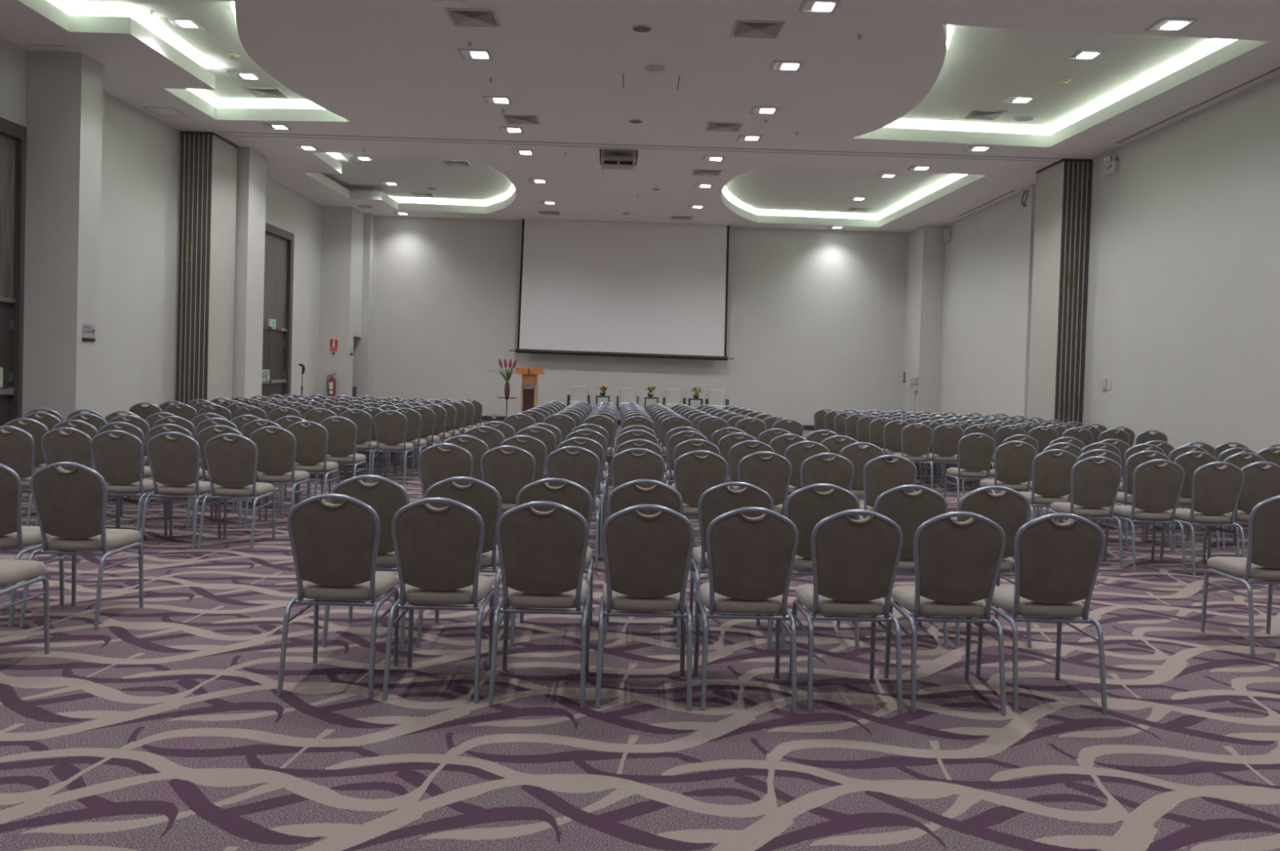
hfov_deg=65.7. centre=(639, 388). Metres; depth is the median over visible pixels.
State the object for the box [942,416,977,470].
banquet chair
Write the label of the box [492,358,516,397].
flower vase
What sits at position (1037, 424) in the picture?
banquet chair
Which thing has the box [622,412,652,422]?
banquet chair
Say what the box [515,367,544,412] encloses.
lectern
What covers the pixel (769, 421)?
banquet chair
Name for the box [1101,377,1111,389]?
light switch
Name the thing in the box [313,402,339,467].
banquet chair
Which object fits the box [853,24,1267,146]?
ceiling
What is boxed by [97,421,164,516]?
banquet chair
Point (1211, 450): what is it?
banquet chair
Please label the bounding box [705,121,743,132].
ceiling vent
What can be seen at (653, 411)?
banquet chair
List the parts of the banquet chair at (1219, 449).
backrest, frame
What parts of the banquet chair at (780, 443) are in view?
frame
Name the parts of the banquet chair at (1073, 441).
frame, backrest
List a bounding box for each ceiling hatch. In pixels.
[0,28,66,46]
[143,106,187,116]
[238,137,272,142]
[622,73,679,89]
[637,192,671,198]
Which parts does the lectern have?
panel, panel, emblem plate, panel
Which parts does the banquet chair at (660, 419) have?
backrest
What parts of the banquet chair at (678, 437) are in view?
seat, backrest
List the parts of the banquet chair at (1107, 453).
backrest, frame, handle trim, leg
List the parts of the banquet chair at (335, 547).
leg, leg, handle trim, backrest, frame, seat frame, seat, leg, leg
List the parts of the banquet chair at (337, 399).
backrest, frame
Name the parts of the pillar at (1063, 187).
panel, edge trim, panel, head rail, edge trim, panel, edge trim, panel, edge trim, panel, edge trim, panel, edge trim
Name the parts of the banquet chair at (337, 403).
backrest, frame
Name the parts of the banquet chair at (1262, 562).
leg, seat, seat frame, leg, frame, backrest, leg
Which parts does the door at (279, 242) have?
transom panel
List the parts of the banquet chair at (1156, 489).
leg, leg, seat, seat frame, leg, frame, backrest, handle trim, leg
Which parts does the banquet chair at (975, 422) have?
frame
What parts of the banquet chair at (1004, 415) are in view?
frame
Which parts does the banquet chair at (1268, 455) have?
frame, backrest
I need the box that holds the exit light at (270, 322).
[266,319,275,328]
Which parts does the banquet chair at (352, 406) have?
backrest, frame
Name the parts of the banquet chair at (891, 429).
seat, backrest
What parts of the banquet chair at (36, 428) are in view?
handle trim, backrest, frame, seat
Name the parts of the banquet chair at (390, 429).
leg, leg, backrest, frame, seat frame, seat, leg, leg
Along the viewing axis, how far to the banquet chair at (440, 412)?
14.43 m
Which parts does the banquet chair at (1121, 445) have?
backrest, frame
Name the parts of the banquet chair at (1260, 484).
leg, leg, seat, seat frame, frame, backrest, handle trim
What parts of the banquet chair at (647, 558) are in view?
leg, leg, seat, seat frame, backrest, frame, handle trim, leg, leg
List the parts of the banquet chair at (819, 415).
backrest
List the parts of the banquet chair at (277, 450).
leg, leg, handle trim, backrest, frame, seat frame, seat, leg, leg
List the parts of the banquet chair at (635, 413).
backrest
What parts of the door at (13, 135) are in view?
transom panel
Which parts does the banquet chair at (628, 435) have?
backrest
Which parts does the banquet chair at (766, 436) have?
frame, backrest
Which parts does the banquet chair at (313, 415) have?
backrest, frame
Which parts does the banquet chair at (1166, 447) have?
backrest, frame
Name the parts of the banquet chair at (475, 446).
frame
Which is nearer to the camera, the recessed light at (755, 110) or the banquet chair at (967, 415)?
the recessed light at (755, 110)
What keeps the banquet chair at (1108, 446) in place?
on the floor
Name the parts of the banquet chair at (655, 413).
backrest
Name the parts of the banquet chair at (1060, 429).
frame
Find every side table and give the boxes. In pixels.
[595,395,609,404]
[644,396,658,409]
[688,398,702,405]
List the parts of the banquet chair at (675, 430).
backrest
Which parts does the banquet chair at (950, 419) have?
frame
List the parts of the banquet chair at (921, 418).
frame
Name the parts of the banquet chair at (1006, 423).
backrest, frame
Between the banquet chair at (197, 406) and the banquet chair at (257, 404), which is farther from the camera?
the banquet chair at (257, 404)
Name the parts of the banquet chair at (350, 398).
frame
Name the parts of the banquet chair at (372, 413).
frame, backrest, leg, leg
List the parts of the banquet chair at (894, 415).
frame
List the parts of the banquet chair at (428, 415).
leg, leg, frame, backrest, seat, seat frame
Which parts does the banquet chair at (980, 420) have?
frame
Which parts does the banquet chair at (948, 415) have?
frame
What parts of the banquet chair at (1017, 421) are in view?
frame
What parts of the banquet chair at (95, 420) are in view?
frame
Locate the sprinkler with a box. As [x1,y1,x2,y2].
[856,34,862,39]
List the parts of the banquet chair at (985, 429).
frame, backrest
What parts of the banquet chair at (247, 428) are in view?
leg, backrest, frame, leg, leg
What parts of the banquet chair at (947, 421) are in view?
leg, frame, backrest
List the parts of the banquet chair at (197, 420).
frame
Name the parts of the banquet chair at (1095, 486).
seat, seat frame, frame, backrest, handle trim, leg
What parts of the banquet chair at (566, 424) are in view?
backrest, frame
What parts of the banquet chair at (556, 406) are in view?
backrest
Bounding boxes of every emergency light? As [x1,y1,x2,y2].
[942,228,951,242]
[1103,153,1119,175]
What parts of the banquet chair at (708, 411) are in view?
backrest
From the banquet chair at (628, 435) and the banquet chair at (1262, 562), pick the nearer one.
the banquet chair at (1262, 562)
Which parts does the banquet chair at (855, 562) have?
leg, leg, seat, seat frame, frame, backrest, handle trim, leg, leg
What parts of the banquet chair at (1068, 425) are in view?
backrest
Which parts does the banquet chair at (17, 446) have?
handle trim, backrest, frame, seat, leg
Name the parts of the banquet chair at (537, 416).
frame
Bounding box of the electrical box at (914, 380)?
[910,377,918,413]
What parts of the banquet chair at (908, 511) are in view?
seat frame, seat, frame, backrest, handle trim, leg, leg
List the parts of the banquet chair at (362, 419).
leg, backrest, frame, seat frame, seat, leg, leg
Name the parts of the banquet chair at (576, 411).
backrest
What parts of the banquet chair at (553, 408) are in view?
backrest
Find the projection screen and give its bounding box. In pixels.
[509,218,733,360]
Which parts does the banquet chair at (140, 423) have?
frame, backrest, seat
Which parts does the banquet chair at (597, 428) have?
frame, backrest, leg, leg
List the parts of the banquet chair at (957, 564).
leg, leg, seat, seat frame, frame, backrest, handle trim, leg, leg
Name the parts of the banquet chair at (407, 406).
backrest, frame, leg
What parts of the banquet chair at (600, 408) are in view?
frame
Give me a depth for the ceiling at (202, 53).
13.09 m
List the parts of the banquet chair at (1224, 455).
backrest, frame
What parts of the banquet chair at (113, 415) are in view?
backrest, frame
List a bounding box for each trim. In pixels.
[218,132,1058,160]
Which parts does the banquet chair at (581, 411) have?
backrest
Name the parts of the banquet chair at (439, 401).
frame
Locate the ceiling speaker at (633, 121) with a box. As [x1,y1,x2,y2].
[628,119,642,123]
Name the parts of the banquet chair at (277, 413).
backrest, frame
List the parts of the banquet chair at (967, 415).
frame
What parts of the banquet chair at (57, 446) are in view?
leg, handle trim, backrest, frame, leg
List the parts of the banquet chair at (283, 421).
backrest, frame, leg, leg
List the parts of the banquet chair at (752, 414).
backrest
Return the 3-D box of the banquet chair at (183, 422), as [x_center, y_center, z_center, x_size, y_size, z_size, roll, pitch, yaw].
[-4.642,0.726,10.063,0.433,0.912,0.558,2,1,-1]
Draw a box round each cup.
[491,413,497,424]
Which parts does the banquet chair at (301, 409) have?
frame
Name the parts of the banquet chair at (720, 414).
backrest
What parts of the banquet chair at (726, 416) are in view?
backrest, frame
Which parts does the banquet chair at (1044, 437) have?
frame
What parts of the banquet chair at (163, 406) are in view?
frame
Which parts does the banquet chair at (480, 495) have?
leg, leg, handle trim, backrest, frame, seat, seat frame, leg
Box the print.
[84,325,91,333]
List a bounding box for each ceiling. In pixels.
[0,0,1279,232]
[17,0,351,121]
[305,152,515,213]
[720,165,985,226]
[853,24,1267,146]
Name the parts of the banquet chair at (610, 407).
frame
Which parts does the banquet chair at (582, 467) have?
backrest, handle trim, frame, seat frame, leg, seat, leg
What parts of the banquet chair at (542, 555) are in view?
leg, leg, backrest, handle trim, frame, seat frame, seat, leg, leg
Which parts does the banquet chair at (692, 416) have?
frame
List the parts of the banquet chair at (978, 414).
frame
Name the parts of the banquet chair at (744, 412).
backrest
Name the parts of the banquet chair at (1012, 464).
seat, seat frame, frame, backrest, leg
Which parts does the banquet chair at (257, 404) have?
backrest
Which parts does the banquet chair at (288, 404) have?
backrest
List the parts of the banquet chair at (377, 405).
frame, backrest, leg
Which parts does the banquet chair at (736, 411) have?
backrest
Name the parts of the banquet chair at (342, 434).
leg, leg, backrest, frame, seat, seat frame, leg, leg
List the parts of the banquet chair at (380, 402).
frame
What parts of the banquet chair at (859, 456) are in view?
seat, backrest, frame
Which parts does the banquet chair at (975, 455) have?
leg, leg, seat, seat frame, frame, backrest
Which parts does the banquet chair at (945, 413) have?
frame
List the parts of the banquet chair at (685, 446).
frame, backrest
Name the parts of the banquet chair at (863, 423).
backrest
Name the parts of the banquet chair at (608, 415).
backrest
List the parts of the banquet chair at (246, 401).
backrest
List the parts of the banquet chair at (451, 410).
frame, backrest, seat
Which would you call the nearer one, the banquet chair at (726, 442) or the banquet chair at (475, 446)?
the banquet chair at (475, 446)
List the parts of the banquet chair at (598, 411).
frame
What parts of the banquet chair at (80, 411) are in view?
backrest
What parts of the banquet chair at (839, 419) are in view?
backrest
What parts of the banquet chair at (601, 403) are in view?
frame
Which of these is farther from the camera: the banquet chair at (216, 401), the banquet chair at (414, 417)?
the banquet chair at (216, 401)
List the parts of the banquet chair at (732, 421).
frame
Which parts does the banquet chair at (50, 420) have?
handle trim, frame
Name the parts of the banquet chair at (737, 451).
seat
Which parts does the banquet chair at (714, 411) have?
frame, backrest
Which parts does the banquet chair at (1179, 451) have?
backrest, frame, handle trim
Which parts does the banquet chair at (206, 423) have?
leg, backrest, frame, leg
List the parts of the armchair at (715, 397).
backrest, seat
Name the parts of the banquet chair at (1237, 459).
leg, leg, frame, backrest, handle trim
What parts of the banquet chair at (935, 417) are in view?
frame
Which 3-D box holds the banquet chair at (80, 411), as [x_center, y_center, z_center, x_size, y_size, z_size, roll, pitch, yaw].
[-5.926,0.673,10.800,0.433,0.912,0.558,2,1,0]
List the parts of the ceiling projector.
lift arm, lift arm, lift rod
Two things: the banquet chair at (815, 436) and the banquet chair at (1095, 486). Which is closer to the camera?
the banquet chair at (1095, 486)
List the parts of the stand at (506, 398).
plate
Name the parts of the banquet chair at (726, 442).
seat, frame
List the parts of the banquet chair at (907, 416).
frame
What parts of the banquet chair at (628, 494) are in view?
leg, backrest, frame, handle trim, leg, leg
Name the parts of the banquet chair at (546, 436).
backrest, frame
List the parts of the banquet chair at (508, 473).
backrest, handle trim, frame, seat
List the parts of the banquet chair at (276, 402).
backrest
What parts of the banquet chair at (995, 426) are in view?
frame, backrest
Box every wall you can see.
[0,36,322,417]
[352,213,908,425]
[938,75,1279,452]
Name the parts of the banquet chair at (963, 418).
frame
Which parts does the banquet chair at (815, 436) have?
frame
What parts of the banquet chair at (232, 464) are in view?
leg, leg, handle trim, backrest, frame, seat frame, seat, leg, leg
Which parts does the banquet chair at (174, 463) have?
leg, leg, handle trim, backrest, frame, seat frame, seat, leg, leg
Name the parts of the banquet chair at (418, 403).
frame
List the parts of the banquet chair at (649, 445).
backrest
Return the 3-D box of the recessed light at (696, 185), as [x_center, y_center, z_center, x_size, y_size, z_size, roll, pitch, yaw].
[1.315,-4.203,20.631,0.380,0.011,0.380,2,1,-1]
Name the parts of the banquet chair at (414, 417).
leg, leg, backrest, frame, seat, seat frame, leg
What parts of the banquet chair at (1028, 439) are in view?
seat, frame, backrest, leg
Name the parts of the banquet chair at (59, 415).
backrest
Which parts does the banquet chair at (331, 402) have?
backrest, frame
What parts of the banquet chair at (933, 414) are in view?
frame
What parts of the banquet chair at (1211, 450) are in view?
frame, backrest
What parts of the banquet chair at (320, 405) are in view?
backrest, frame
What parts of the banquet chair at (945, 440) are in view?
seat, seat frame, frame, backrest, leg, leg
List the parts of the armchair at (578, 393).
seat, backrest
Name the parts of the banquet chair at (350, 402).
frame, backrest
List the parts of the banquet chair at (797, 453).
seat, backrest, frame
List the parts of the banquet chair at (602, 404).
frame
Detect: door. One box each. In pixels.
[0,116,26,426]
[261,222,294,398]
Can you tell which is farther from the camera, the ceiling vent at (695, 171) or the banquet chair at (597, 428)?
the ceiling vent at (695, 171)
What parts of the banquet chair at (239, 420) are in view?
backrest, frame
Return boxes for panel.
[902,382,911,413]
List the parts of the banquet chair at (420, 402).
frame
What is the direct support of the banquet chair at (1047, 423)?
on the floor
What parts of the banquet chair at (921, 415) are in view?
frame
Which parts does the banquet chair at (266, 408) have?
frame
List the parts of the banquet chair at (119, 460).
handle trim, backrest, frame, leg, seat frame, seat, leg, leg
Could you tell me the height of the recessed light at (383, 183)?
0.011 m
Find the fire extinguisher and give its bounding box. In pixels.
[326,372,336,396]
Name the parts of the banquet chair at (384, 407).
backrest, frame, leg, leg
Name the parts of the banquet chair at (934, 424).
backrest, frame, leg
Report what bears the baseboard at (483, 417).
attached to the wall at (816, 317)
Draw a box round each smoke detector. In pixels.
[227,53,239,59]
[644,65,665,73]
[1058,79,1070,84]
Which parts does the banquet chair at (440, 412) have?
leg, backrest, frame, seat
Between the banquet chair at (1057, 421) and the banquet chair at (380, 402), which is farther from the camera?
the banquet chair at (1057, 421)
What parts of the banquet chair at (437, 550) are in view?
leg, leg, handle trim, backrest, frame, seat frame, seat, leg, leg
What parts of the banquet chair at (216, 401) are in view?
backrest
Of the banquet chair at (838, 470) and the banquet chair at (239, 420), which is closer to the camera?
the banquet chair at (838, 470)
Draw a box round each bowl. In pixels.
[595,383,608,395]
[600,391,605,395]
[647,385,655,396]
[690,386,703,398]
[693,393,698,398]
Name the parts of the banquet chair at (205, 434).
leg, leg, backrest, handle trim, frame, seat, leg, leg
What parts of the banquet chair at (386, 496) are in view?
leg, leg, handle trim, backrest, frame, seat, seat frame, leg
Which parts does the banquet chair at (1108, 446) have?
backrest, frame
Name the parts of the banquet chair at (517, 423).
frame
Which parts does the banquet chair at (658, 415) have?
backrest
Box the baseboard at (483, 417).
[481,415,814,430]
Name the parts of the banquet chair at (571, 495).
leg, leg, backrest, handle trim, frame, seat frame, seat, leg, leg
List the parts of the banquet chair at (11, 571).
seat frame, seat, leg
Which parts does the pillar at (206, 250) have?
edge trim, panel, edge trim, panel, edge trim, panel, edge trim, panel, edge trim, panel, edge trim, panel, edge trim, head rail, panel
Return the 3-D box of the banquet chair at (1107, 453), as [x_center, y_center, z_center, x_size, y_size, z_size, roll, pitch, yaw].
[4.175,1.004,9.248,0.433,0.912,0.558,2,1,0]
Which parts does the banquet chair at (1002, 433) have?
frame, backrest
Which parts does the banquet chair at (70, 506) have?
leg, handle trim, backrest, frame, leg, seat frame, seat, leg, leg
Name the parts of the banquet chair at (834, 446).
backrest, frame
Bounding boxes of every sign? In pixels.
[0,367,3,386]
[81,323,95,341]
[262,369,269,381]
[329,338,337,351]
[350,346,352,355]
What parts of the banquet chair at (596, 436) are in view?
frame, backrest, seat, leg, leg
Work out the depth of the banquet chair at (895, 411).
17.61 m
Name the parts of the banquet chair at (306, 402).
backrest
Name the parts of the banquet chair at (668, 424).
seat, backrest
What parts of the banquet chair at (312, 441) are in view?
leg, leg, backrest, frame, seat, seat frame, leg, leg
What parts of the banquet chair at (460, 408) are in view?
frame, backrest, seat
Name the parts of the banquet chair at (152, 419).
backrest, frame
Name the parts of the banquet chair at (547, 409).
backrest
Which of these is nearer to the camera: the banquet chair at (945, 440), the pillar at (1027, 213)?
the banquet chair at (945, 440)
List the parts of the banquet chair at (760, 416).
backrest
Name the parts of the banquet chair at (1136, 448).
seat, frame, backrest, handle trim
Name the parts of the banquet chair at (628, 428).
backrest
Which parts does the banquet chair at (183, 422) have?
backrest, frame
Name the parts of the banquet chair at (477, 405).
backrest, frame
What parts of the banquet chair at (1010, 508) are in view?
leg, frame, backrest, handle trim, leg, seat, seat frame, leg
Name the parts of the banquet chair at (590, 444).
handle trim, frame, backrest, seat, seat frame, leg, leg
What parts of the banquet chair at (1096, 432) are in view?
frame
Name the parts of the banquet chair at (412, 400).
frame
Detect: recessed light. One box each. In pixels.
[160,17,204,29]
[226,71,262,80]
[261,123,292,130]
[291,145,319,151]
[350,155,373,160]
[379,182,399,185]
[391,212,409,215]
[431,0,466,1]
[457,48,493,60]
[482,95,512,104]
[497,126,524,133]
[511,149,534,155]
[527,178,547,183]
[538,200,556,204]
[687,204,704,208]
[693,183,713,188]
[702,155,724,161]
[736,134,762,141]
[749,106,778,115]
[768,60,804,71]
[798,0,841,13]
[826,226,844,228]
[847,196,866,200]
[875,173,897,177]
[906,165,933,170]
[963,145,993,151]
[1001,95,1037,104]
[1063,48,1106,60]
[1144,17,1199,31]
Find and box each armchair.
[567,385,590,405]
[616,386,639,425]
[662,388,685,408]
[705,389,728,408]
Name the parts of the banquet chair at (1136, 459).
leg, seat frame, seat, leg, leg, frame, backrest, handle trim, leg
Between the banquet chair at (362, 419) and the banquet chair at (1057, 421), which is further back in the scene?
the banquet chair at (1057, 421)
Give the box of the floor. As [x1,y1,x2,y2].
[0,420,1279,850]
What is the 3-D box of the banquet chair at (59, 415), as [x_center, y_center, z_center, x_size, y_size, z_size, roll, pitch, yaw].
[-6.365,0.660,10.776,0.433,0.912,0.558,2,1,0]
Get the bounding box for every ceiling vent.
[243,87,289,98]
[355,204,373,208]
[409,192,435,197]
[441,160,471,166]
[444,8,501,27]
[502,114,540,124]
[537,210,560,215]
[671,215,693,220]
[691,168,721,176]
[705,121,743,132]
[730,19,785,39]
[844,207,871,211]
[956,190,1016,216]
[960,109,1007,119]
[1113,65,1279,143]
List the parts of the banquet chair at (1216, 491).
leg, leg, seat, seat frame, leg, frame, backrest, handle trim, leg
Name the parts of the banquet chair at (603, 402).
frame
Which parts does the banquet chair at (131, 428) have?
handle trim, backrest, frame, leg, seat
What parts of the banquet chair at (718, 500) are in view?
leg, leg, seat frame, seat, backrest, frame, handle trim, leg, leg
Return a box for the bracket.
[1021,189,1029,207]
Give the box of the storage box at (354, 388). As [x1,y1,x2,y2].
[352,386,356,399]
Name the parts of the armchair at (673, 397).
seat, backrest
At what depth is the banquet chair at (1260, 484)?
8.14 m
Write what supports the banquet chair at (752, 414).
on the floor
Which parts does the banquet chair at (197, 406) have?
frame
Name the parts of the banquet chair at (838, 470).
frame, backrest, handle trim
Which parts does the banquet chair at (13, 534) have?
backrest, frame, leg, seat frame, seat, leg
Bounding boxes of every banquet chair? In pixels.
[0,425,35,525]
[0,462,64,626]
[0,559,49,653]
[3,417,48,500]
[18,461,143,629]
[21,411,61,431]
[24,407,63,422]
[35,426,119,528]
[51,419,97,470]
[66,408,104,420]
[68,413,107,430]
[89,429,167,546]
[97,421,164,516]
[104,410,141,497]
[107,414,150,499]
[128,402,163,465]
[138,412,180,499]
[139,423,213,528]
[140,431,221,548]
[146,415,210,508]
[158,400,184,416]
[164,403,197,421]
[186,399,209,406]
[190,417,253,511]
[191,413,228,440]
[191,424,261,528]
[192,401,218,415]
[197,433,275,549]
[198,404,231,421]
[209,397,234,404]
[218,400,243,407]
[226,402,253,418]
[230,414,279,502]
[231,396,253,402]
[233,405,267,419]
[235,418,297,512]
[240,398,265,404]
[243,426,311,528]
[249,395,271,401]
[249,400,275,407]
[259,397,283,403]
[259,403,287,419]
[266,394,287,399]
[267,415,323,501]
[268,406,312,475]
[271,399,295,405]
[276,493,399,697]
[277,395,299,402]
[280,420,339,513]
[281,401,308,410]
[282,393,302,399]
[288,398,311,405]
[293,395,314,401]
[293,404,321,418]
[301,400,324,408]
[303,407,346,481]
[305,396,326,404]
[308,394,328,399]
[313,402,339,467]
[314,416,367,495]
[318,399,336,406]
[320,395,336,402]
[321,474,422,648]
[326,400,364,454]
[328,405,363,475]
[333,397,361,453]
[334,395,350,400]
[334,408,380,482]
[338,403,371,469]
[343,400,376,460]
[347,396,366,452]
[352,406,395,476]
[356,395,375,401]
[356,402,392,465]
[357,398,388,453]
[366,397,393,453]
[368,400,394,460]
[370,404,409,471]
[370,409,414,484]
[382,396,401,402]
[382,497,494,702]
[385,399,408,456]
[386,403,422,466]
[386,407,427,477]
[397,398,425,453]
[397,401,432,462]
[402,405,439,471]
[408,397,430,446]
[409,400,442,455]
[415,404,450,466]
[416,475,502,646]
[417,443,473,498]
[423,399,444,446]
[427,402,460,446]
[430,398,459,445]
[438,400,468,441]
[440,435,488,484]
[450,400,476,429]
[460,399,483,439]
[462,425,505,515]
[479,421,515,439]
[480,444,536,514]
[488,500,590,706]
[499,435,547,484]
[502,413,536,433]
[509,477,593,645]
[515,409,545,426]
[515,426,556,478]
[526,408,550,417]
[526,422,562,449]
[532,405,554,415]
[537,404,558,413]
[541,403,560,411]
[542,413,575,476]
[545,401,564,409]
[545,445,600,566]
[550,400,566,408]
[555,410,582,426]
[556,436,604,542]
[557,408,584,424]
[560,406,586,419]
[564,404,588,417]
[564,428,607,520]
[567,403,589,417]
[569,423,608,509]
[570,402,591,414]
[571,400,592,412]
[582,414,615,457]
[588,411,617,450]
[589,409,617,443]
[591,405,617,437]
[591,407,617,439]
[592,404,617,432]
[594,403,617,436]
[595,401,617,431]
[595,503,694,710]
[604,479,683,647]
[610,447,665,489]
[614,438,662,457]
[616,429,657,447]
[617,424,656,436]
[618,402,640,431]
[619,404,642,431]
[620,404,644,429]
[620,406,646,425]
[621,408,647,423]
[621,410,649,422]
[621,415,654,430]
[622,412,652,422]
[644,403,664,411]
[646,404,666,413]
[648,405,670,415]
[649,407,674,418]
[652,408,676,431]
[654,410,680,442]
[657,413,684,446]
[659,415,692,455]
[662,426,702,483]
[664,430,708,484]
[670,404,688,410]
[671,438,719,488]
[673,404,690,412]
[673,449,728,517]
[676,406,694,413]
[679,408,700,416]
[683,409,704,418]
[687,411,710,424]
[688,481,773,648]
[692,414,716,429]
[693,506,798,712]
[696,404,711,409]
[697,416,728,442]
[700,405,716,411]
[704,407,722,413]
[708,408,729,415]
[711,426,746,446]
[714,410,737,417]
[717,432,757,481]
[720,412,745,421]
[721,404,737,409]
[727,406,745,411]
[727,415,754,431]
[727,440,774,490]
[733,408,751,413]
[734,417,766,439]
[737,450,791,515]
[738,408,759,415]
[745,411,768,417]
[754,413,777,420]
[757,427,794,499]
[762,415,789,430]
[768,433,810,457]
[772,417,803,436]
[772,483,860,649]
[782,440,830,504]
[788,508,902,713]
[797,452,853,570]
[804,429,842,445]
[809,408,836,433]
[820,435,860,516]
[821,409,847,434]
[834,411,858,439]
[839,441,884,498]
[842,408,861,414]
[844,413,870,440]
[851,484,947,648]
[853,410,872,416]
[856,415,883,447]
[858,454,917,519]
[862,417,896,461]
[865,412,884,418]
[867,409,884,415]
[877,413,897,421]
[879,411,894,417]
[881,419,912,461]
[884,416,911,458]
[884,511,1006,715]
[885,413,911,460]
[888,417,926,480]
[890,414,924,472]
[891,409,906,416]
[891,422,933,489]
[900,411,919,417]
[913,410,932,416]
[914,416,940,476]
[915,420,943,486]
[916,415,949,469]
[916,418,955,481]
[918,413,937,469]
[921,423,964,493]
[927,412,949,466]
[928,485,1031,647]
[929,414,960,469]
[933,421,974,487]
[938,411,957,417]
[940,417,964,476]
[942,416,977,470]
[943,432,995,509]
[946,419,982,481]
[951,423,994,488]
[953,413,973,419]
[964,412,982,418]
[972,417,994,425]
[973,415,989,422]
[974,422,1002,487]
[975,512,1106,714]
[978,440,1036,518]
[979,414,999,420]
[983,417,1005,423]
[986,420,1012,471]
[986,434,1039,516]
[990,413,1008,419]
[990,424,1026,493]
[993,416,1016,467]
[1001,419,1023,426]
[1006,415,1025,421]
[1008,422,1034,435]
[1013,417,1035,424]
[1018,448,1079,521]
[1020,421,1043,428]
[1024,417,1044,422]
[1025,442,1083,523]
[1027,425,1058,453]
[1030,436,1085,514]
[1031,420,1053,426]
[1041,418,1063,425]
[1041,423,1066,437]
[1048,455,1123,568]
[1051,422,1075,429]
[1053,448,1123,550]
[1057,442,1120,522]
[1062,421,1084,426]
[1062,426,1093,445]
[1074,425,1101,443]
[1084,423,1107,432]
[1092,438,1130,522]
[1097,428,1130,444]
[1100,449,1173,551]
[1103,458,1186,573]
[1111,426,1135,447]
[1118,443,1166,534]
[1121,440,1176,525]
[1135,430,1168,444]
[1144,444,1208,534]
[1145,450,1219,550]
[1160,461,1245,574]
[1176,441,1216,525]
[1186,441,1248,523]
[1189,446,1257,537]
[1192,452,1266,550]
[1200,494,1279,655]
[1202,461,1279,560]
[1224,447,1279,528]
[1262,444,1279,452]
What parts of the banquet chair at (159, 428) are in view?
leg, handle trim, leg, backrest, frame, leg, seat, leg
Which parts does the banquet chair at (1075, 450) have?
seat, leg, frame, backrest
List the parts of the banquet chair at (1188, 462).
leg, leg, seat, seat frame, leg, frame, backrest, handle trim, leg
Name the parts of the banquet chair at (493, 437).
backrest, frame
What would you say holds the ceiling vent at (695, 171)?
in the ceiling at (387, 68)
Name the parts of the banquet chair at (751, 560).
leg, leg, seat, seat frame, frame, backrest, handle trim, leg, leg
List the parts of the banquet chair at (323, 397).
frame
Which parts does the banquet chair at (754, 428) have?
frame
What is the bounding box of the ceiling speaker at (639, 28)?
[631,24,652,32]
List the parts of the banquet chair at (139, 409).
backrest, frame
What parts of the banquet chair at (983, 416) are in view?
frame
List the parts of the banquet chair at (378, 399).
frame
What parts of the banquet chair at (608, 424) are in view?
backrest, seat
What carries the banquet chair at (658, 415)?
on the floor
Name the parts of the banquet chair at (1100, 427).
backrest, frame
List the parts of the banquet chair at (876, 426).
backrest, frame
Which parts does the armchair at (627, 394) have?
seat, backrest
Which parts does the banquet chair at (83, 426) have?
handle trim, frame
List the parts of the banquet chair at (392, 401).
frame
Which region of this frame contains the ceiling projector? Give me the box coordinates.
[599,148,638,172]
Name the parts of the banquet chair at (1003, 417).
frame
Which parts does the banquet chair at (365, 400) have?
frame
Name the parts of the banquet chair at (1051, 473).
leg, seat frame, seat, frame, backrest, handle trim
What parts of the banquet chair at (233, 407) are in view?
frame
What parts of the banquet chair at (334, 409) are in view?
backrest, frame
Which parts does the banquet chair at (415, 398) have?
frame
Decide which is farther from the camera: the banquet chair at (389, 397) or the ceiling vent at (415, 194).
the ceiling vent at (415, 194)
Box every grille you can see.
[604,160,632,164]
[1014,117,1033,121]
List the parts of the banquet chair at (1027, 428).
backrest, frame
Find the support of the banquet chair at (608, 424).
on the floor
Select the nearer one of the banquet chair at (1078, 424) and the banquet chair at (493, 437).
the banquet chair at (493, 437)
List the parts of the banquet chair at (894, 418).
backrest, frame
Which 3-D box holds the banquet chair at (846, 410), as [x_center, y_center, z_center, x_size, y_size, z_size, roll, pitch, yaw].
[3.712,0.818,17.768,0.433,0.912,0.558,2,1,-1]
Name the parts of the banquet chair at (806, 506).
leg, seat, seat frame, frame, backrest, handle trim, leg, leg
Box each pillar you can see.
[22,50,103,421]
[174,131,237,404]
[231,146,266,399]
[317,205,364,399]
[369,215,377,398]
[902,225,945,415]
[1013,184,1035,417]
[1026,158,1091,424]
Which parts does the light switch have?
plate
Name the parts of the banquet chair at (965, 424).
leg, leg, backrest, frame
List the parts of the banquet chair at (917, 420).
frame, backrest, leg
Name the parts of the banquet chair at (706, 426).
frame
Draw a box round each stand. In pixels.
[298,363,305,397]
[497,396,516,424]
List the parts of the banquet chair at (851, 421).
backrest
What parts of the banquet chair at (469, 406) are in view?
backrest, seat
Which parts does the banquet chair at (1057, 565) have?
leg, leg, seat, seat frame, frame, leg, backrest, handle trim, leg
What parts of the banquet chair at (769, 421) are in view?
frame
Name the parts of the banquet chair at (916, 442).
seat, seat frame, backrest, frame, leg, leg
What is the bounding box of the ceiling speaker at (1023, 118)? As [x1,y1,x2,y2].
[1013,115,1035,121]

